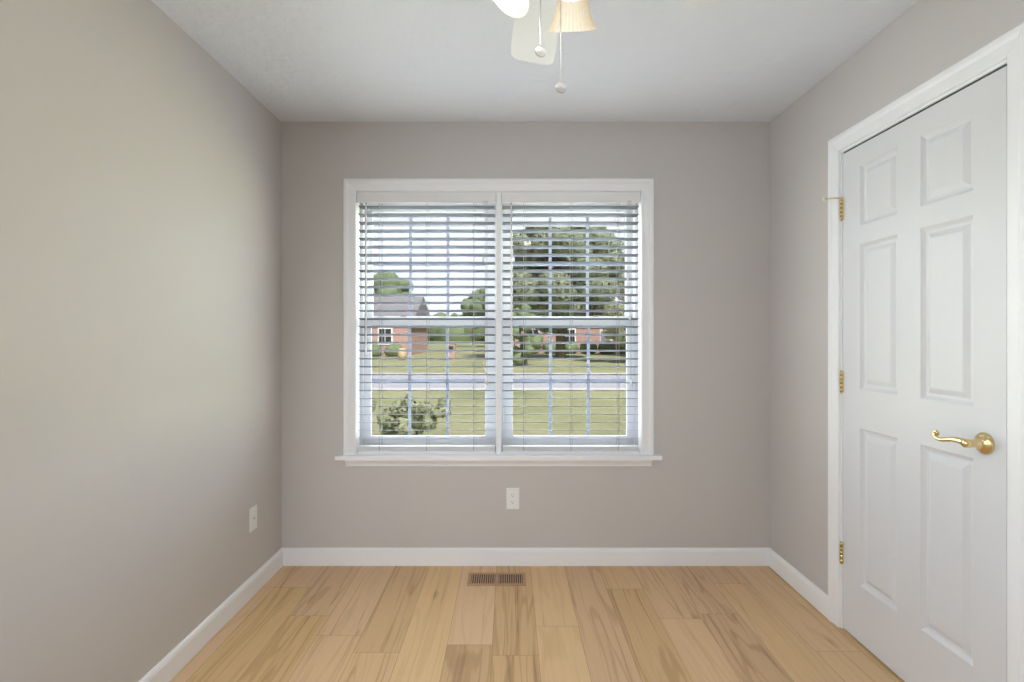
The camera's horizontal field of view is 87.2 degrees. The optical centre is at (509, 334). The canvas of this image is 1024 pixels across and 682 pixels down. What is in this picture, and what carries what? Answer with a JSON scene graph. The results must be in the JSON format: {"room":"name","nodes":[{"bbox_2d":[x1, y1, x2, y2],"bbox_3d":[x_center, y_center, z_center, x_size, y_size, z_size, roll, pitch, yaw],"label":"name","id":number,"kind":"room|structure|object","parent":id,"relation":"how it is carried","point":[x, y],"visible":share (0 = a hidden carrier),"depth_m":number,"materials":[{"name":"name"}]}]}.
{"room":"empty bedroom","nodes":[
{"label":"empty bedroom","id":0,"kind":"room"},
{"bbox_2d":[0,0,280,681],"bbox_3d":[-1.316,0.048,1.290,0.120,2.440,3.660,0,0,0],"label":"wall","id":1,"kind":"structure","parent":0,"point":[140,308],"depth_m":1.77,"materials":[{"name":"paint"}]},
{"bbox_2d":[138,548,285,681],"bbox_3d":[-1.249,1.220,1.270,0.014,0.096,3.380,0,0,0],"label":"baseboard","id":2,"kind":"structure","parent":1,"relation":"attached to","point":[170,665],"depth_m":2.25,"materials":[{"name":"paint"}]},
{"bbox_2d":[249,504,256,532],"bbox_3d":[-1.251,0.898,2.630,0.010,0.115,0.070,0,0,0],"label":"outlet plate","id":3,"kind":"object","parent":1,"relation":"attached to","point":[252,518],"visible":1,"depth_m":2.62,"materials":[{"name":"plastic"}]},
{"bbox_2d":[281,122,769,547],"bbox_3d":[0.089,0.048,3.040,2.930,2.440,0.160,0,0,0],"label":"wall","id":4,"kind":"structure","parent":0,"point":[704,482],"depth_m":2.96,"materials":[{"name":"paint"}]},
{"bbox_2d":[335,179,661,465],"bbox_3d":[-0.059,-0.067,3.033,1.777,1.580,0.235,0,0,0],"label":"window","id":5,"kind":"structure","parent":4,"relation":"in","point":[504,402],"depth_m":3.05,"materials":[{"name":"white plastic"}]},
{"bbox_2d":[357,192,495,453],"bbox_3d":[-0.458,-0.065,2.984,0.764,1.445,0.069,0,0,0],"label":"window blind","id":6,"kind":"object","parent":5,"relation":"attached to","point":[425,197],"visible":0.96,"depth_m":2.98,"materials":[{"name":"white plastic"}]},
{"bbox_2d":[502,192,639,453],"bbox_3d":[0.339,-0.065,2.984,0.764,1.445,0.069,0,0,0],"label":"window blind","id":7,"kind":"object","parent":5,"relation":"attached to","point":[570,197],"visible":0.96,"depth_m":2.98,"materials":[{"name":"white plastic"}]},
{"bbox_2d":[506,488,518,508],"bbox_3d":[0.018,0.901,2.957,0.070,0.115,0.007,0,0,0],"label":"duplex electrical outlet","id":8,"kind":"object","parent":4,"relation":"attached to","point":[512,498],"visible":1,"depth_m":2.96,"materials":[{"name":"plastic"}]},
{"bbox_2d":[286,548,765,565],"bbox_3d":[0.104,1.220,2.953,2.660,0.096,0.014,0,0,0],"label":"baseboard","id":9,"kind":"structure","parent":4,"relation":"attached to","point":[294,556],"depth_m":2.95,"materials":[{"name":"paint"}]},
{"bbox_2d":[151,0,917,121],"bbox_3d":[0.089,-1.232,1.250,3.090,0.120,3.740,0,0,0],"label":"ceiling","id":10,"kind":"structure","parent":0,"point":[457,61],"depth_m":2.27,"materials":[{"name":"white paint"}]},
{"bbox_2d":[494,0,725,93],"bbox_3d":[0.077,-0.871,1.327,1.092,0.602,1.070,0,0,0],"label":"ceiling fan","id":11,"kind":"object","parent":10,"relation":"hanging from","point":[539,25],"visible":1,"depth_m":1.54,"materials":[{"name":"white glass"}]},
{"bbox_2d":[170,566,904,681],"bbox_3d":[0.089,1.328,1.250,3.090,0.120,3.740,0,0,0],"label":"floor","id":12,"kind":"structure","parent":0,"point":[544,624],"depth_m":2.30,"materials":[{"name":"brown wood"}]},
{"bbox_2d":[467,573,525,585],"bbox_3d":[-0.065,1.266,2.785,0.300,0.005,0.140,0,0,0],"label":"floor vent","id":13,"kind":"object","parent":12,"relation":"in","point":[496,579],"visible":1,"depth_m":2.78,"materials":[{"name":"brown metal"}]},
{"bbox_2d":[770,0,1023,594],"bbox_3d":[1.494,0.048,1.210,0.120,2.440,3.500,0,0,0],"label":"wall","id":14,"kind":"structure","parent":0,"point":[917,44],"depth_m":2.54,"materials":[{"name":"paint"}]},
{"bbox_2d":[766,548,827,618],"bbox_3d":[1.427,1.220,2.669,0.014,0.096,0.543,0,0,0],"label":"baseboard","id":15,"kind":"structure","parent":14,"relation":"attached to","point":[813,594],"depth_m":2.64,"materials":[{"name":"paint"}]},
{"bbox_2d":[822,64,1006,681],"bbox_3d":[1.420,0.238,1.954,0.103,2.045,0.809,0,0,0],"label":"door","id":16,"kind":"structure","parent":14,"relation":"in","point":[923,375],"depth_m":1.85,"materials":[{"name":"paint"}]},
{"bbox_2d":[828,22,1023,681],"bbox_3d":[1.485,0.202,1.934,0.138,2.133,0.926,0,0,0],"label":"door frame","id":17,"kind":"structure","parent":14,"relation":"attached to","point":[1007,48],"depth_m":1.55,"materials":[{"name":"paint"}]}
]}

